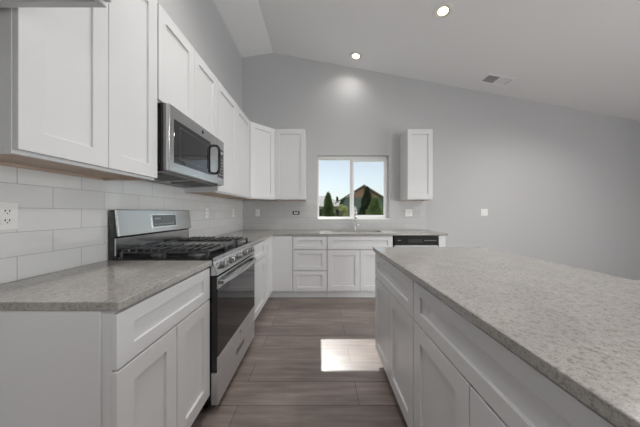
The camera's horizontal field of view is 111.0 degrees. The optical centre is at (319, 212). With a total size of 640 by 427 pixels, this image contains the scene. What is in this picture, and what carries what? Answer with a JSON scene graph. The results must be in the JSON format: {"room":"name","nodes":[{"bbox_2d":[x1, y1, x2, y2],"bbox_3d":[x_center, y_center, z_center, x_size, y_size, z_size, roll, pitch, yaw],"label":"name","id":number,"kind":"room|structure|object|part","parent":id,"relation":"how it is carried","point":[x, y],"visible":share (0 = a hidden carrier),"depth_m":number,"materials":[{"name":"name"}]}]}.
{"room":"kitchen","nodes":[
{"label":"kitchen","id":0,"kind":"room"},
{"bbox_2d":[4,0,241,283],"bbox_3d":[-1.375,-0.682,-0.460,0.150,3.805,8.580,0,0,0],"label":"wall","id":1,"kind":"structure","parent":0,"point":[201,23],"depth_m":2.64,"materials":[{"name":"grey paint"}]},
{"bbox_2d":[0,0,111,7],"bbox_3d":[-0.973,-0.957,0.225,0.650,0.630,0.930,0,0,0],"label":"upper cabinet","id":2,"kind":"object","parent":1,"relation":"attached to","point":[3,3],"visible":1,"depth_m":0.68,"materials":[{"name":"white paint"}]},
{"bbox_2d":[0,0,156,179],"bbox_3d":[-1.137,-0.732,1.016,0.324,1.080,0.613,0,0,0],"label":"upper cabinet","id":3,"kind":"object","parent":1,"relation":"attached to","point":[78,86],"visible":0.98,"depth_m":0.92,"materials":[{"name":"white paint"}]},
{"bbox_3d":[-0.985,-0.737,0.863,0.020,1.064,0.303,0,0,0],"label":"door","id":4,"kind":"part","parent":3,"relation":"part of","materials":[{"name":"white paint"}]},
{"bbox_3d":[-1.156,-0.207,1.024,0.286,0.030,0.596,0,0,0],"label":"panel","id":5,"kind":"part","parent":3,"relation":"part of","materials":[{"name":"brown wood"}]},
{"bbox_3d":[-0.985,-0.737,1.169,0.020,1.064,0.303,0,0,0],"label":"door","id":6,"kind":"part","parent":3,"relation":"part of","materials":[{"name":"white paint"}]},
{"bbox_2d":[0,165,242,283],"bbox_3d":[-1.294,0.029,2.189,0.009,0.521,2.979,0,0,0],"label":"tile backsplash","id":7,"kind":"structure","parent":1,"relation":"attached to","point":[63,219],"depth_m":1.15,"materials":[{"name":"white tile"}]},
{"bbox_2d":[0,202,17,229],"bbox_3d":[-1.286,0.015,0.902,0.009,0.114,0.070,0,0,0],"label":"wall outlet","id":8,"kind":"object","parent":7,"relation":"attached to","point":[8,210],"visible":1,"depth_m":0.91,"materials":[{"name":"white plastic"}]},
{"bbox_2d":[1,208,12,214],"bbox_3d":[-1.285,-0.004,0.902,0.006,0.028,0.034,0,0,0],"label":"receptacle","id":9,"kind":"object","parent":8,"relation":"attached to","point":[4,211],"depth_m":0.90,"materials":[{"name":"white plastic"}]},
{"bbox_2d":[1,217,12,223],"bbox_3d":[-1.285,0.035,0.902,0.006,0.028,0.034,0,0,0],"label":"receptacle","id":10,"kind":"object","parent":8,"relation":"attached to","point":[4,220],"depth_m":0.90,"materials":[{"name":"white plastic"}]},
{"bbox_2d":[205,208,207,217],"bbox_3d":[-1.286,0.008,2.500,0.009,0.114,0.070,0,0,0],"label":"wall outlet","id":11,"kind":"object","parent":7,"relation":"attached to","point":[206,209],"visible":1,"depth_m":2.49,"materials":[{"name":"white plastic"}]},
{"bbox_2d":[157,3,216,136],"bbox_3d":[-1.137,-0.972,1.708,0.324,0.600,0.760,0,0,0],"label":"upper cabinet","id":12,"kind":"object","parent":1,"relation":"attached to","point":[184,80],"visible":0.52,"depth_m":1.57,"materials":[{"name":"white paint"}]},
{"bbox_3d":[-0.985,-0.977,1.518,0.020,0.584,0.376,0,0,0],"label":"door","id":13,"kind":"part","parent":12,"relation":"part of","materials":[{"name":"white paint"}]},
{"bbox_2d":[143,103,223,187],"bbox_3d":[-1.072,-0.449,1.712,0.434,0.434,0.761,0,0,0],"label":"microwave","id":14,"kind":"object","parent":12,"relation":"attached to","point":[189,155],"visible":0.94,"depth_m":1.54,"materials":[{"name":"silver metal"}]},
{"bbox_3d":[-0.944,-0.459,1.713,0.012,0.410,0.760,0,0,0],"label":"trim","id":15,"kind":"part","parent":14,"relation":"part of","materials":[{"name":"grey metal"}]},
{"bbox_3d":[-0.926,-0.459,1.645,0.024,0.410,0.621,0,0,0],"label":"door","id":16,"kind":"part","parent":14,"relation":"part of","materials":[{"name":"silver metal"}]},
{"bbox_3d":[-0.885,-0.455,1.895,0.060,0.262,0.022,0,0,0],"label":"handle","id":17,"kind":"part","parent":14,"relation":"part of","materials":[{"name":"silver metal"}]},
{"bbox_3d":[-0.926,-0.459,2.025,0.024,0.410,0.135,0,0,0],"label":"control panel","id":18,"kind":"part","parent":14,"relation":"part of","materials":[{"name":"silver metal"}]},
{"bbox_3d":[-0.985,-0.977,1.898,0.020,0.584,0.376,0,0,0],"label":"door","id":19,"kind":"part","parent":12,"relation":"part of","materials":[{"name":"white paint"}]},
{"bbox_2d":[184,79,249,198],"bbox_3d":[-1.137,-0.732,2.579,0.324,1.080,0.973,0,0,0],"label":"upper cabinet","id":20,"kind":"object","parent":1,"relation":"attached to","point":[233,127],"visible":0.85,"depth_m":2.48,"materials":[{"name":"white paint"}]},
{"bbox_3d":[-1.156,-0.207,2.588,0.286,0.030,0.956,0,0,0],"label":"panel","id":21,"kind":"part","parent":20,"relation":"part of","materials":[{"name":"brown wood"}]},
{"bbox_3d":[-0.985,-0.737,2.337,0.020,1.064,0.483,0,0,0],"label":"door","id":22,"kind":"part","parent":20,"relation":"part of","materials":[{"name":"white paint"}]},
{"bbox_3d":[-0.985,-0.737,2.822,0.020,1.064,0.483,0,0,0],"label":"door","id":23,"kind":"part","parent":20,"relation":"part of","materials":[{"name":"white paint"}]},
{"bbox_2d":[240,121,274,199],"bbox_3d":[-0.994,-0.732,3.372,0.610,1.080,0.614,0,0,0],"label":"upper cabinet","id":24,"kind":"object","parent":1,"relation":"attached to","point":[262,138],"visible":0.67,"depth_m":3.21,"materials":[{"name":"white paint"}]},
{"bbox_2d":[191,297,407,426],"bbox_3d":[2.030,1.270,-0.460,6.960,0.100,8.580,0,0,0],"label":"floor","id":25,"kind":"structure","parent":0,"point":[308,361],"depth_m":1.65,"materials":[{"name":"brown wood"}]},
{"bbox_2d":[0,268,209,426],"bbox_3d":[-0.976,0.770,1.022,0.624,0.899,0.612,0,0,0],"label":"base cabinet","id":26,"kind":"object","parent":25,"relation":"on","point":[146,362],"visible":0.87,"depth_m":0.72,"materials":[{"name":"white paint"}]},
{"bbox_3d":[-1.002,0.770,0.719,0.572,0.899,0.006,0,0,0],"label":"panel","id":27,"kind":"part","parent":26,"relation":"part of","materials":[{"name":"white paint"}]},
{"bbox_2d":[0,261,211,310],"bbox_3d":[-0.971,0.305,1.020,0.637,0.030,0.617,0,0,0],"label":"countertop","id":28,"kind":"structure","parent":26,"relation":"on","point":[104,285],"depth_m":0.87,"materials":[{"name":"grey stone"}]},
{"bbox_3d":[-0.674,0.814,0.870,0.020,0.576,0.300,0,0,0],"label":"door","id":29,"kind":"part","parent":26,"relation":"part of","materials":[{"name":"white paint"}]},
{"bbox_3d":[-0.674,0.426,1.022,0.020,0.184,0.605,0,0,0],"label":"drawer","id":30,"kind":"part","parent":26,"relation":"part of","materials":[{"name":"white paint"}]},
{"bbox_3d":[-0.674,0.814,1.175,0.020,0.576,0.300,0,0,0],"label":"door","id":31,"kind":"part","parent":26,"relation":"part of","materials":[{"name":"white paint"}]},
{"bbox_2d":[108,210,255,408],"bbox_3d":[-0.930,0.602,1.713,0.711,1.237,0.762,0,0,0],"label":"gas range","id":32,"kind":"object","parent":25,"relation":"on","point":[133,235],"visible":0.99,"depth_m":1.49,"materials":[{"name":"silver metal"}]},
{"bbox_3d":[-1.246,0.213,1.713,0.007,0.110,0.752,0,0,0],"label":"panel","id":33,"kind":"part","parent":32,"relation":"part of","materials":[{"name":"silver metal"}]},
{"bbox_3d":[-1.236,0.066,1.713,0.030,0.166,0.752,0,0,0],"label":"panel","id":34,"kind":"part","parent":32,"relation":"part of","materials":[{"name":"silver metal"}]},
{"bbox_2d":[114,241,251,261],"bbox_3d":[-0.946,0.285,1.713,0.599,0.027,0.762,0,0,0],"label":"cooktop","id":35,"kind":"object","parent":32,"relation":"in","point":[221,254],"depth_m":1.41,"materials":[{"name":"black metal"}]},
{"bbox_3d":[-0.820,0.276,1.474,0.114,0.016,0.114,0,0,0],"label":"burner","id":36,"kind":"part","parent":32,"relation":"part of","materials":[{"name":"grey metal"}]},
{"bbox_3d":[-0.617,0.335,1.437,0.036,0.046,0.042,0,0,0],"label":"knob","id":37,"kind":"part","parent":32,"relation":"part of","materials":[{"name":"silver metal"}]},
{"bbox_3d":[-0.644,0.684,1.713,0.037,0.580,0.752,0,0,0],"label":"oven door","id":38,"kind":"part","parent":32,"relation":"part of","materials":[{"name":"black glass"}]},
{"bbox_3d":[-0.645,0.343,1.713,0.046,0.090,0.758,0,0,0],"label":"control panel","id":39,"kind":"part","parent":32,"relation":"part of","materials":[{"name":"silver metal"}]},
{"bbox_3d":[-0.642,1.077,1.713,0.041,0.193,0.752,0,0,0],"label":"storage drawer","id":40,"kind":"part","parent":32,"relation":"part of","materials":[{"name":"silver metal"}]},
{"bbox_3d":[-0.624,0.431,1.713,0.007,0.074,0.752,0,0,0],"label":"rail","id":41,"kind":"part","parent":32,"relation":"part of","materials":[{"name":"silver metal"}]},
{"bbox_3d":[-0.623,0.927,1.713,0.008,0.089,0.752,0,0,0],"label":"rail","id":42,"kind":"part","parent":32,"relation":"part of","materials":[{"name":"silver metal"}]},
{"bbox_3d":[-0.598,0.434,1.713,0.046,0.028,0.698,0,0,0],"label":"door handle","id":43,"kind":"part","parent":32,"relation":"part of","materials":[{"name":"silver metal"}]},
{"bbox_2d":[252,240,264,320],"bbox_3d":[-0.974,0.770,2.380,0.620,0.898,0.562,0,0,0],"label":"base cabinet","id":44,"kind":"object","parent":25,"relation":"on","point":[259,247],"visible":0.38,"depth_m":2.45,"materials":[{"name":"white paint"}]},
{"bbox_3d":[-0.674,0.426,2.380,0.020,0.184,0.559,0,0,0],"label":"drawer","id":45,"kind":"part","parent":44,"relation":"part of","materials":[{"name":"white paint"}]},
{"bbox_3d":[-0.674,0.814,2.380,0.020,0.576,0.559,0,0,0],"label":"door","id":46,"kind":"part","parent":44,"relation":"part of","materials":[{"name":"white paint"}]},
{"bbox_2d":[265,235,293,302],"bbox_3d":[-0.834,0.770,3.166,0.908,0.898,1.004,0,0,0],"label":"base cabinet","id":47,"kind":"object","parent":25,"relation":"on","point":[278,248],"visible":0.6,"depth_m":3.06,"materials":[{"name":"white paint"}]},
{"bbox_3d":[-0.674,0.714,2.751,0.020,0.777,0.167,0,0,0],"label":"door","id":48,"kind":"part","parent":47,"relation":"part of","materials":[{"name":"white paint"}]},
{"bbox_3d":[-0.674,0.714,2.949,0.020,0.777,0.222,0,0,0],"label":"filler panel","id":49,"kind":"part","parent":47,"relation":"part of","materials":[{"name":"white paint"}]},
{"bbox_3d":[-0.533,0.710,3.070,0.301,0.769,0.020,0,0,0],"label":"filler panel","id":50,"kind":"part","parent":47,"relation":"part of","materials":[{"name":"white paint"}]},
{"bbox_2d":[193,230,447,244],"bbox_3d":[0.243,0.305,2.883,3.064,0.030,1.572,0,0,0],"label":"countertop","id":51,"kind":"structure","parent":47,"relation":"on","point":[255,236],"depth_m":3.05,"materials":[{"name":"grey stone"}]},
{"bbox_2d":[353,206,360,229],"bbox_3d":[0.600,0.097,3.504,0.129,0.387,0.216,0,0,0],"label":"faucet","id":52,"kind":"object","parent":51,"relation":"on","point":[355,208],"visible":0.94,"depth_m":3.56,"materials":[{"name":"silver metal"}]},
{"bbox_2d":[293,235,326,296],"bbox_3d":[-0.140,0.770,3.364,0.473,0.898,0.608,0,0,0],"label":"base cabinet","id":53,"kind":"object","parent":25,"relation":"on","point":[309,251],"visible":0.91,"depth_m":3.06,"materials":[{"name":"white paint"}]},
{"bbox_3d":[-0.140,0.955,3.070,0.470,0.278,0.020,0,0,0],"label":"drawer","id":54,"kind":"part","parent":53,"relation":"part of","materials":[{"name":"white paint"}]},
{"bbox_3d":[-0.140,0.665,3.070,0.470,0.285,0.020,0,0,0],"label":"drawer","id":55,"kind":"part","parent":53,"relation":"part of","materials":[{"name":"white paint"}]},
{"bbox_3d":[-0.140,0.424,3.070,0.470,0.179,0.020,0,0,0],"label":"drawer","id":56,"kind":"part","parent":53,"relation":"part of","materials":[{"name":"white paint"}]},
{"bbox_2d":[327,235,392,296],"bbox_3d":[0.557,0.770,3.364,0.911,0.898,0.608,0,0,0],"label":"base cabinet","id":57,"kind":"object","parent":25,"relation":"on","point":[350,258],"visible":0.62,"depth_m":3.07,"materials":[{"name":"white paint"}]},
{"bbox_3d":[0.329,0.808,3.070,0.452,0.571,0.020,0,0,0],"label":"door","id":58,"kind":"part","parent":57,"relation":"part of","materials":[{"name":"white paint"}]},
{"bbox_3d":[0.557,0.424,3.070,0.908,0.179,0.020,0,0,0],"label":"drawer","id":59,"kind":"part","parent":57,"relation":"part of","materials":[{"name":"white paint"}]},
{"bbox_3d":[0.785,0.808,3.070,0.452,0.571,0.020,0,0,0],"label":"door","id":60,"kind":"part","parent":57,"relation":"part of","materials":[{"name":"white paint"}]},
{"bbox_2d":[375,253,414,426],"bbox_3d":[0.768,0.770,1.455,0.620,0.898,0.747,0,0,0],"label":"base cabinet","id":61,"kind":"object","parent":25,"relation":"on","point":[394,290],"visible":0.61,"depth_m":1.33,"materials":[{"name":"white paint"}]},
{"bbox_3d":[0.468,0.825,1.642,0.020,0.590,0.370,0,0,0],"label":"door","id":62,"kind":"part","parent":61,"relation":"part of","materials":[{"name":"white paint"}]},
{"bbox_3d":[0.468,0.428,1.455,0.020,0.188,0.744,0,0,0],"label":"drawer","id":63,"kind":"part","parent":61,"relation":"part of","materials":[{"name":"white paint"}]},
{"bbox_3d":[0.468,0.825,1.268,0.020,0.590,0.370,0,0,0],"label":"door","id":64,"kind":"part","parent":61,"relation":"part of","materials":[{"name":"white paint"}]},
{"bbox_2d":[392,235,437,246],"bbox_3d":[1.335,0.773,3.347,0.610,0.892,0.606,0,0,0],"label":"dishwasher","id":65,"kind":"object","parent":25,"relation":"on","point":[398,240],"visible":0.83,"depth_m":3.04,"materials":[{"name":"black metal"}]},
{"bbox_3d":[1.320,0.395,3.045,0.200,0.050,0.002,0,0,0],"label":"pocket handle","id":66,"kind":"part","parent":65,"relation":"part of","materials":[{"name":"black plastic"}]},
{"bbox_3d":[1.335,0.777,3.067,0.606,0.645,0.025,0,0,0],"label":"door","id":67,"kind":"part","parent":65,"relation":"part of","materials":[{"name":"grey metal"}]},
{"bbox_2d":[434,235,444,246],"bbox_3d":[1.698,0.770,3.362,0.093,0.898,0.604,0,0,0],"label":"end panel","id":68,"kind":"object","parent":25,"relation":"on","point":[441,238],"visible":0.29,"depth_m":3.06,"materials":[{"name":"white paint"}]},
{"bbox_2d":[414,281,615,426],"bbox_3d":[0.768,0.770,0.675,0.620,0.898,0.807,0,0,0],"label":"base cabinet","id":69,"kind":"object","parent":25,"relation":"on","point":[464,377],"visible":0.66,"depth_m":0.66,"materials":[{"name":"white paint"}]},
{"bbox_3d":[0.468,0.825,0.877,0.020,0.590,0.400,0,0,0],"label":"door","id":70,"kind":"part","parent":69,"relation":"part of","materials":[{"name":"white paint"}]},
{"bbox_3d":[0.468,0.825,0.473,0.020,0.590,0.400,0,0,0],"label":"door","id":71,"kind":"part","parent":69,"relation":"part of","materials":[{"name":"white paint"}]},
{"bbox_2d":[373,247,639,426],"bbox_3d":[0.892,0.305,0.642,0.905,0.030,2.405,0,0,0],"label":"countertop","id":72,"kind":"structure","parent":69,"relation":"on","point":[579,328],"depth_m":0.65,"materials":[{"name":"grey stone"}]},
{"bbox_2d":[213,0,639,120],"bbox_3d":[2.030,-2.132,-0.460,6.960,1.276,8.580,0,0,0],"label":"ceiling","id":73,"kind":"structure","parent":0,"point":[584,55],"depth_m":2.87,"materials":[{"name":"white paint"}]},
{"bbox_2d":[350,51,361,60],"bbox_3d":[0.557,-2.416,3.404,0.193,0.042,0.195,0,0,0],"label":"recessed light","id":74,"kind":"object","parent":73,"relation":"in","point":[356,56],"visible":1,"depth_m":3.40,"materials":[{"name":"white plastic"}]},
{"bbox_2d":[433,3,452,18],"bbox_3d":[1.384,-2.262,2.475,0.193,0.042,0.195,0,0,0],"label":"recessed light","id":75,"kind":"object","parent":73,"relation":"in","point":[443,10],"visible":1,"depth_m":2.47,"materials":[{"name":"white plastic"}]},
{"bbox_2d":[480,74,515,86],"bbox_3d":[2.699,-2.015,3.355,0.394,0.080,0.200,0,0,0],"label":"ceiling vent","id":76,"kind":"object","parent":73,"relation":"in","point":[493,79],"visible":1,"depth_m":3.35,"materials":[{"name":"white metal"}]},
{"bbox_2d":[242,53,639,279],"bbox_3d":[2.030,-0.725,3.755,6.660,3.890,0.150,0,0,0],"label":"wall","id":77,"kind":"structure","parent":0,"point":[556,184],"depth_m":3.68,"materials":[{"name":"grey paint"}]},
{"bbox_2d":[275,129,305,200],"bbox_3d":[-0.461,-0.732,3.517,0.461,1.080,0.324,0,0,0],"label":"upper cabinet","id":78,"kind":"object","parent":77,"relation":"attached to","point":[290,144],"visible":1,"depth_m":3.37,"materials":[{"name":"white paint"}]},
{"bbox_2d":[243,200,425,229],"bbox_3d":[0.237,0.040,3.675,3.055,0.500,0.009,0,0,0],"label":"tile backsplash","id":79,"kind":"structure","parent":77,"relation":"attached to","point":[274,215],"depth_m":3.67,"materials":[{"name":"white tile"}]},
{"bbox_2d":[255,209,259,215],"bbox_3d":[-1.040,0.008,3.664,0.070,0.114,0.011,0,0,0],"label":"light switch","id":80,"kind":"object","parent":79,"relation":"attached to","point":[257,211],"visible":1,"depth_m":3.66,"materials":[{"name":"white plastic"}]},
{"bbox_2d":[405,209,411,215],"bbox_3d":[1.478,0.008,3.664,0.116,0.114,0.011,0,0,0],"label":"light switch","id":81,"kind":"object","parent":79,"relation":"attached to","point":[408,212],"visible":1,"depth_m":3.66,"materials":[{"name":"white plastic"}]},
{"bbox_2d":[317,156,387,217],"bbox_3d":[0.555,-0.425,3.790,1.197,1.059,0.070,0,0,0],"label":"window","id":82,"kind":"structure","parent":77,"relation":"in","point":[352,159],"depth_m":3.76,"materials":[{"name":"white plastic"}]},
{"bbox_3d":[0.831,-0.414,3.772,0.566,0.981,0.022,0,0,0],"label":"sliding sash","id":83,"kind":"part","parent":82,"relation":"part of","materials":[{"name":"white plastic"}]},
{"bbox_2d":[317,218,388,218],"bbox_3d":[0.555,0.108,3.712,1.197,0.016,0.087,0,0,0],"label":"trim","id":84,"kind":"structure","parent":77,"relation":"attached to","point":[317,218],"depth_m":3.67,"materials":[{"name":"white plastic"}]},
{"bbox_2d":[400,129,432,200],"bbox_3d":[1.528,-0.732,3.517,0.386,1.080,0.324,0,0,0],"label":"upper cabinet","id":85,"kind":"object","parent":77,"relation":"attached to","point":[416,145],"visible":1,"depth_m":3.37,"materials":[{"name":"white paint"}]},
{"bbox_2d":[481,209,487,215],"bbox_3d":[2.745,-0.002,3.675,0.116,0.114,0.011,0,0,0],"label":"light switch","id":86,"kind":"object","parent":77,"relation":"attached to","point":[484,212],"visible":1,"depth_m":3.67,"materials":[{"name":"white plastic"}]},
{"label":"outside","id":87,"kind":"structure","parent":0,"visible":0},
{"bbox_3d":[10.000,1.670,61.920,140.000,0.100,116.160,0,0,0],"label":"ground","id":88,"kind":"structure","parent":87,"visible":0},
{"bbox_2d":[321,192,335,216],"bbox_3d":[0.502,0.190,12.985,1.409,2.860,1.405,0,0,0],"label":"conifer tree","id":89,"kind":"object","parent":88,"relation":"on","point":[328,209],"visible":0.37,"depth_m":12.83,"materials":[{"name":"green plant"}]},
{"bbox_2d":[319,196,338,216],"bbox_3d":[0.175,-0.570,36.500,6.950,4.380,8.000,0,0,0],"label":"house","id":90,"kind":"structure","parent":88,"relation":"on","point":[321,198],"depth_m":33.00,"materials":[{"name":"beige"}]},
{"bbox_2d":[336,204,348,216],"bbox_3d":[1.153,0.591,11.953,0.832,2.069,0.983,0,0,0],"label":"leafy shrub","id":91,"kind":"object","parent":88,"relation":"on","point":[343,210],"visible":0.37,"depth_m":11.92,"materials":[{"name":"green plant"}]},
{"bbox_2d":[335,185,383,216],"bbox_3d":[4.773,-0.694,26.950,5.491,4.627,6.700,0,0,0],"label":"house","id":92,"kind":"structure","parent":88,"relation":"on","point":[359,192],"depth_m":24.00,"materials":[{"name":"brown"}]},
{"bbox_2d":[358,186,371,214],"bbox_3d":[2.971,-0.011,13.968,1.748,3.262,1.701,0,0,0],"label":"conifer tree","id":93,"kind":"object","parent":88,"relation":"on","point":[366,198],"visible":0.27,"depth_m":13.83,"materials":[{"name":"green plant"}]},
{"bbox_2d":[365,195,383,214],"bbox_3d":[2.608,0.406,10.457,1.980,2.429,1.917,0,0,0],"label":"conifer tree","id":94,"kind":"object","parent":88,"relation":"on","point":[374,208],"visible":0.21,"depth_m":10.35,"materials":[{"name":"green plant"}]}
]}

